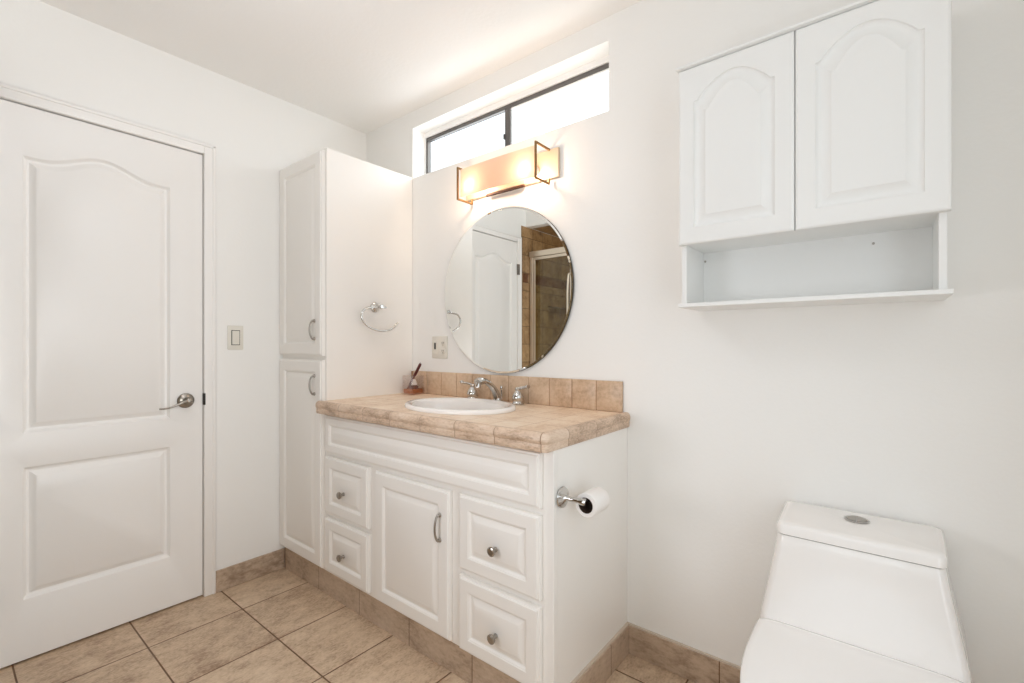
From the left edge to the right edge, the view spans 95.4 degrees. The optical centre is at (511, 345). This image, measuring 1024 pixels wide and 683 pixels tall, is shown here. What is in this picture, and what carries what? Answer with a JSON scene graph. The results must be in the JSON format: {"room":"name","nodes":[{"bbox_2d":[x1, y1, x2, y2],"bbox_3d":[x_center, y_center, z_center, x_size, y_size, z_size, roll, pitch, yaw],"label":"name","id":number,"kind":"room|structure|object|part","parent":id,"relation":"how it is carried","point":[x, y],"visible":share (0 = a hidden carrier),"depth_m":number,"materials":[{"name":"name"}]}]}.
{"room":"bathroom","nodes":[
{"label":"bathroom","id":0,"kind":"room"},
{"bbox_2d":[0,0,365,570],"bbox_3d":[-1.667,-0.061,1.929,0.120,2.432,2.648,0,0,39],"label":"wall","id":1,"kind":"structure","parent":0,"point":[47,50],"depth_m":2.23,"materials":[{"name":"paint"}]},
{"bbox_2d":[0,99,205,668],"bbox_3d":[-1.615,0.136,1.880,0.098,2.022,0.667,0,0,39],"label":"door","id":2,"kind":"structure","parent":1,"relation":"in","point":[102,397],"depth_m":1.84,"materials":[{"name":"paint"}]},
{"bbox_3d":[-1.455,0.257,2.013,0.020,0.035,0.112,0,0,33],"label":"lever","id":3,"kind":"part","parent":2,"relation":"part of","materials":[{"name":"silver metal"}]},
{"bbox_3d":[-1.440,0.247,2.071,0.060,0.067,0.067,0,0,39],"label":"handle","id":4,"kind":"part","parent":2,"relation":"part of","materials":[{"name":"silver metal"}]},
{"bbox_3d":[-1.415,0.247,2.143,0.018,0.053,0.006,0,0,39],"label":"strike plate","id":5,"kind":"part","parent":2,"relation":"part of","materials":[{"name":"black"}]},
{"bbox_2d":[0,83,215,596],"bbox_3d":[-1.621,0.115,1.893,0.036,2.080,0.735,0,0,39],"label":"trim","id":6,"kind":"structure","parent":1,"relation":"attached to","point":[9,93],"depth_m":2.14,"materials":[{"name":"paint"}]},
{"bbox_2d":[227,325,242,349],"bbox_3d":[-1.331,-0.037,2.244,0.010,0.116,0.070,0,0,39],"label":"light switch","id":7,"kind":"object","parent":1,"relation":"attached to","point":[234,333],"visible":1,"depth_m":2.24,"materials":[{"name":"white plastic"}]},
{"bbox_2d":[216,548,283,592],"bbox_3d":[-1.285,1.105,2.301,0.011,0.100,0.318,0,0,39],"label":"baseboard","id":8,"kind":"structure","parent":1,"relation":"attached to","point":[228,577],"depth_m":2.29,"materials":[{"name":"tile"}]},
{"bbox_2d":[39,0,641,133],"bbox_3d":[-0.653,-1.317,0.765,3.157,0.080,3.218,0,0,39],"label":"ceiling","id":9,"kind":"structure","parent":0,"point":[363,66],"depth_m":1.93,"materials":[{"name":"paint"}]},
{"bbox_2d":[0,567,694,682],"bbox_3d":[-0.653,1.195,0.765,3.157,0.080,3.218,0,0,39],"label":"floor","id":10,"kind":"structure","parent":0,"point":[277,626],"depth_m":1.76,"materials":[{"name":"tile"}]},
{"bbox_2d":[280,148,411,594],"bbox_3d":[-0.884,0.120,2.466,0.430,2.070,0.550,0,0,39],"label":"tall cabinet","id":11,"kind":"object","parent":10,"relation":"on","point":[346,220],"visible":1,"depth_m":2.29,"materials":[{"name":"paint"}]},
{"bbox_3d":[-1.036,-0.428,2.284,0.415,0.954,0.020,0,0,39],"label":"door","id":12,"kind":"part","parent":11,"relation":"part of","materials":[{"name":"paint"}]},
{"bbox_3d":[-1.036,0.550,2.284,0.415,0.962,0.020,0,0,39],"label":"door","id":13,"kind":"part","parent":11,"relation":"part of","materials":[{"name":"paint"}]},
{"bbox_3d":[-0.933,-0.073,2.172,0.017,0.101,0.029,0,0,39],"label":"handle","id":14,"kind":"part","parent":11,"relation":"part of","materials":[{"name":"silver metal"}]},
{"bbox_3d":[-0.933,0.185,2.172,0.017,0.101,0.029,0,0,39],"label":"handle","id":15,"kind":"part","parent":11,"relation":"part of","materials":[{"name":"silver metal"}]},
{"bbox_2d":[360,302,398,331],"bbox_3d":[-0.669,-0.142,2.338,0.065,0.151,0.223,0,0,39],"label":"towel ring","id":16,"kind":"object","parent":11,"relation":"attached to","point":[374,307],"visible":1,"depth_m":2.32,"materials":[{"name":"silver metal"}]},
{"bbox_2d":[325,415,626,682],"bbox_3d":[-0.226,0.732,1.939,1.254,0.846,0.550,0,0,39],"label":"vanity cabinet","id":17,"kind":"object","parent":10,"relation":"on","point":[464,552],"visible":0.98,"depth_m":1.60,"materials":[{"name":"paint"}]},
{"bbox_3d":[-0.741,0.919,2.017,0.031,0.031,0.028,0,0,39],"label":"knob","id":18,"kind":"part","parent":17,"relation":"part of","materials":[{"name":"silver metal"}]},
{"bbox_3d":[-0.741,0.648,2.017,0.031,0.031,0.028,0,0,39],"label":"knob","id":19,"kind":"part","parent":17,"relation":"part of","materials":[{"name":"silver metal"}]},
{"bbox_3d":[-0.722,0.904,2.033,0.337,0.242,0.020,0,0,39],"label":"drawer","id":20,"kind":"part","parent":17,"relation":"part of","materials":[{"name":"paint"}]},
{"bbox_3d":[-0.722,0.633,2.033,0.337,0.256,0.020,0,0,39],"label":"drawer","id":21,"kind":"part","parent":17,"relation":"part of","materials":[{"name":"paint"}]},
{"bbox_3d":[-0.383,0.770,1.762,0.433,0.522,0.020,0,0,39],"label":"door","id":22,"kind":"part","parent":17,"relation":"part of","materials":[{"name":"paint"}]},
{"bbox_3d":[-0.383,0.404,1.762,1.200,0.166,0.020,0,0,39],"label":"false drawer","id":23,"kind":"part","parent":17,"relation":"part of","materials":[{"name":"paint"}]},
{"bbox_3d":[-0.264,0.643,1.635,0.017,0.105,0.029,0,0,39],"label":"handle","id":24,"kind":"part","parent":17,"relation":"part of","materials":[{"name":"silver metal"}]},
{"bbox_2d":[315,371,629,452],"bbox_3d":[-0.223,0.223,1.933,1.266,0.171,0.556,0,0,39],"label":"countertop","id":25,"kind":"structure","parent":17,"relation":"on","point":[556,413],"depth_m":1.80,"materials":[{"name":"tile"}]},
{"bbox_2d":[410,379,417,388],"bbox_3d":[-0.517,0.206,2.441,0.082,0.096,0.082,0,0,39],"label":"glass holder","id":26,"kind":"object","parent":25,"relation":"on","point":[414,383],"visible":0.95,"depth_m":2.42,"materials":[{"name":"red glass"}]},
{"bbox_2d":[407,363,420,388],"bbox_3d":[-0.511,0.159,2.427,0.081,0.138,0.009,0,0,19],"label":"brush","id":27,"kind":"object","parent":26,"relation":"in","point":[419,363],"visible":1,"depth_m":2.42,"materials":[{"name":"red wood"}]},
{"bbox_2d":[404,397,515,414],"bbox_3d":[-0.218,0.325,1.919,0.518,0.174,0.381,0,0,39],"label":"sink","id":28,"kind":"object","parent":25,"relation":"in","point":[446,405],"visible":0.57,"depth_m":2.02,"materials":[{"name":"white ceramic"}]},
{"bbox_2d":[460,377,529,404],"bbox_3d":[-0.113,0.196,2.052,0.403,0.117,0.175,0,0,39],"label":"faucet","id":29,"kind":"object","parent":25,"relation":"on","point":[517,397],"visible":0.93,"depth_m":2.02,"materials":[{"name":"silver metal"}]},
{"bbox_3d":[-0.213,0.180,2.192,0.073,0.030,0.021,0,0,32],"label":"lever","id":30,"kind":"part","parent":29,"relation":"part of","materials":[{"name":"silver metal"}]},
{"bbox_3d":[-0.185,0.217,2.178,0.056,0.074,0.056,0,0,39],"label":"handle","id":31,"kind":"part","parent":29,"relation":"part of","materials":[{"name":"silver metal"}]},
{"bbox_3d":[-0.101,0.196,2.037,0.052,0.117,0.166,0,0,39],"label":"spout","id":32,"kind":"part","parent":29,"relation":"part of","materials":[{"name":"silver metal"}]},
{"bbox_3d":[0.025,0.217,2.009,0.056,0.074,0.056,0,0,39],"label":"handle","id":33,"kind":"part","parent":29,"relation":"part of","materials":[{"name":"silver metal"}]},
{"bbox_3d":[0.045,0.180,1.985,0.073,0.030,0.021,0,0,45],"label":"lever","id":34,"kind":"part","parent":29,"relation":"part of","materials":[{"name":"silver metal"}]},
{"bbox_3d":[-0.060,0.924,1.472,0.031,0.031,0.028,0,0,39],"label":"knob","id":35,"kind":"part","parent":17,"relation":"part of","materials":[{"name":"silver metal"}]},
{"bbox_3d":[-0.060,0.649,1.472,0.031,0.031,0.028,0,0,39],"label":"knob","id":36,"kind":"part","parent":17,"relation":"part of","materials":[{"name":"silver metal"}]},
{"bbox_3d":[-0.047,0.909,1.492,0.337,0.252,0.020,0,0,39],"label":"drawer","id":37,"kind":"part","parent":17,"relation":"part of","materials":[{"name":"paint"}]},
{"bbox_3d":[-0.047,0.634,1.492,0.337,0.254,0.020,0,0,39],"label":"drawer","id":38,"kind":"part","parent":17,"relation":"part of","materials":[{"name":"paint"}]},
{"bbox_2d":[556,486,588,507],"bbox_3d":[0.209,0.456,1.411,0.085,0.064,0.152,0,0,39],"label":"toilet paper holder","id":39,"kind":"object","parent":17,"relation":"attached to","point":[562,496],"visible":0.75,"depth_m":1.38,"materials":[{"name":"silver metal"}]},
{"bbox_2d":[576,487,609,517],"bbox_3d":[0.243,0.471,1.404,0.071,0.071,0.085,0,0,39],"label":"toilet paper roll","id":40,"kind":"object","parent":39,"relation":"hanging from","point":[598,498],"visible":0.92,"depth_m":1.38,"materials":[{"name":"paper"}]},
{"bbox_2d":[576,626,628,682],"bbox_3d":[0.275,1.102,1.551,0.012,0.106,0.509,0,0,39],"label":"baseboard","id":41,"kind":"structure","parent":17,"relation":"attached to","point":[612,657],"depth_m":1.62,"materials":[{"name":"tile"}]},
{"bbox_2d":[740,501,971,682],"bbox_3d":[0.753,0.810,1.036,0.438,0.690,0.708,0,0,39],"label":"toilet","id":42,"kind":"object","parent":10,"relation":"on","point":[850,597],"visible":1,"depth_m":1.12,"materials":[{"name":"white ceramic"}]},
{"bbox_3d":[0.682,0.737,0.948,0.414,0.022,0.483,0,0,39],"label":"seat lid","id":43,"kind":"part","parent":42,"relation":"part of","materials":[{"name":"white plastic"}]},
{"bbox_3d":[0.904,0.485,1.225,0.354,0.031,0.222,0,0,39],"label":"tank lid","id":44,"kind":"part","parent":42,"relation":"part of","materials":[{"name":"white ceramic"}]},
{"bbox_2d":[366,0,1023,682],"bbox_3d":[0.294,-0.061,1.948,2.917,2.432,0.112,0,0,39],"label":"wall","id":45,"kind":"structure","parent":0,"point":[913,412],"depth_m":1.51,"materials":[{"name":"paint"}]},
{"bbox_2d":[432,336,447,358],"bbox_3d":[-0.374,0.010,2.403,0.116,0.114,0.012,0,0,39],"label":"outlet","id":46,"kind":"object","parent":45,"relation":"attached to","point":[439,343],"visible":1,"depth_m":2.40,"materials":[{"name":"white plastic"}]},
{"bbox_2d":[433,341,436,353],"bbox_3d":[-0.398,0.010,2.421,0.030,0.066,0.003,0,0,39],"label":"rocker switch","id":47,"kind":"object","parent":46,"relation":"attached to","point":[434,342],"depth_m":2.42,"materials":[{"name":"white plastic"}]},
{"bbox_2d":[457,140,559,204],"bbox_3d":[-0.044,-0.752,2.071,0.536,0.153,0.117,0,0,39],"label":"vanity light","id":48,"kind":"object","parent":45,"relation":"attached to","point":[521,168],"visible":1,"depth_m":2.01,"materials":[{"name":"beige glass"}]},
{"bbox_3d":[-0.071,-0.755,2.037,0.434,0.127,0.011,0,0,39],"label":"lamp shade","id":49,"kind":"part","parent":48,"relation":"part of","materials":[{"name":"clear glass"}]},
{"bbox_2d":[445,207,573,373],"bbox_3d":[-0.044,-0.250,2.137,0.758,0.758,0.012,0,0,39],"label":"mirror","id":50,"kind":"object","parent":45,"relation":"attached to","point":[509,285],"visible":1,"depth_m":2.11,"materials":[{"name":"grey mirror"}]},
{"bbox_2d":[424,55,608,173],"bbox_3d":[-0.023,-1.050,2.252,1.176,0.279,0.028,0,0,39],"label":"window","id":51,"kind":"structure","parent":45,"relation":"in","point":[597,67],"depth_m":2.23,"materials":[{"name":"paint"}]},
{"bbox_3d":[0.211,-1.131,2.062,0.548,0.007,0.008,0,0,39],"label":"sash rail","id":52,"kind":"part","parent":51,"relation":"part of","materials":[{"name":"paint"}]},
{"bbox_2d":[411,371,622,412],"bbox_3d":[-0.064,0.196,2.153,1.237,0.118,0.011,0,0,39],"label":"backsplash","id":53,"kind":"structure","parent":45,"relation":"attached to","point":[601,395],"depth_m":2.00,"materials":[{"name":"tile"}]},
{"bbox_2d":[571,622,740,682],"bbox_3d":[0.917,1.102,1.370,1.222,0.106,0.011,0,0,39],"label":"baseboard","id":54,"kind":"structure","parent":45,"relation":"attached to","point":[696,667],"depth_m":1.63,"materials":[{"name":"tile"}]},
{"bbox_2d":[675,0,953,310],"bbox_3d":[0.815,-0.485,1.323,0.631,0.737,0.211,0,0,39],"label":"upper cabinet","id":55,"kind":"object","parent":45,"relation":"attached to","point":[815,153],"visible":1,"depth_m":1.25,"materials":[{"name":"paint"}]},
{"bbox_3d":[0.640,-0.576,1.351,0.309,0.536,0.019,0,0,39],"label":"door","id":56,"kind":"part","parent":55,"relation":"part of","materials":[{"name":"paint"}]},
{"bbox_3d":[0.815,-0.849,1.323,0.631,0.008,0.211,0,0,39],"label":"crown","id":57,"kind":"part","parent":55,"relation":"part of","materials":[{"name":"paint"}]},
{"bbox_2d":[678,289,953,310],"bbox_3d":[0.818,-0.122,1.324,0.620,0.012,0.204,0,0,39],"label":"shelf","id":58,"kind":"object","parent":55,"relation":"attached to","point":[936,294],"depth_m":1.24,"materials":[{"name":"paint"}]},
{"bbox_3d":[0.881,-0.576,1.157,0.306,0.536,0.019,0,0,39],"label":"door","id":59,"kind":"part","parent":55,"relation":"part of","materials":[{"name":"paint"}]}
]}

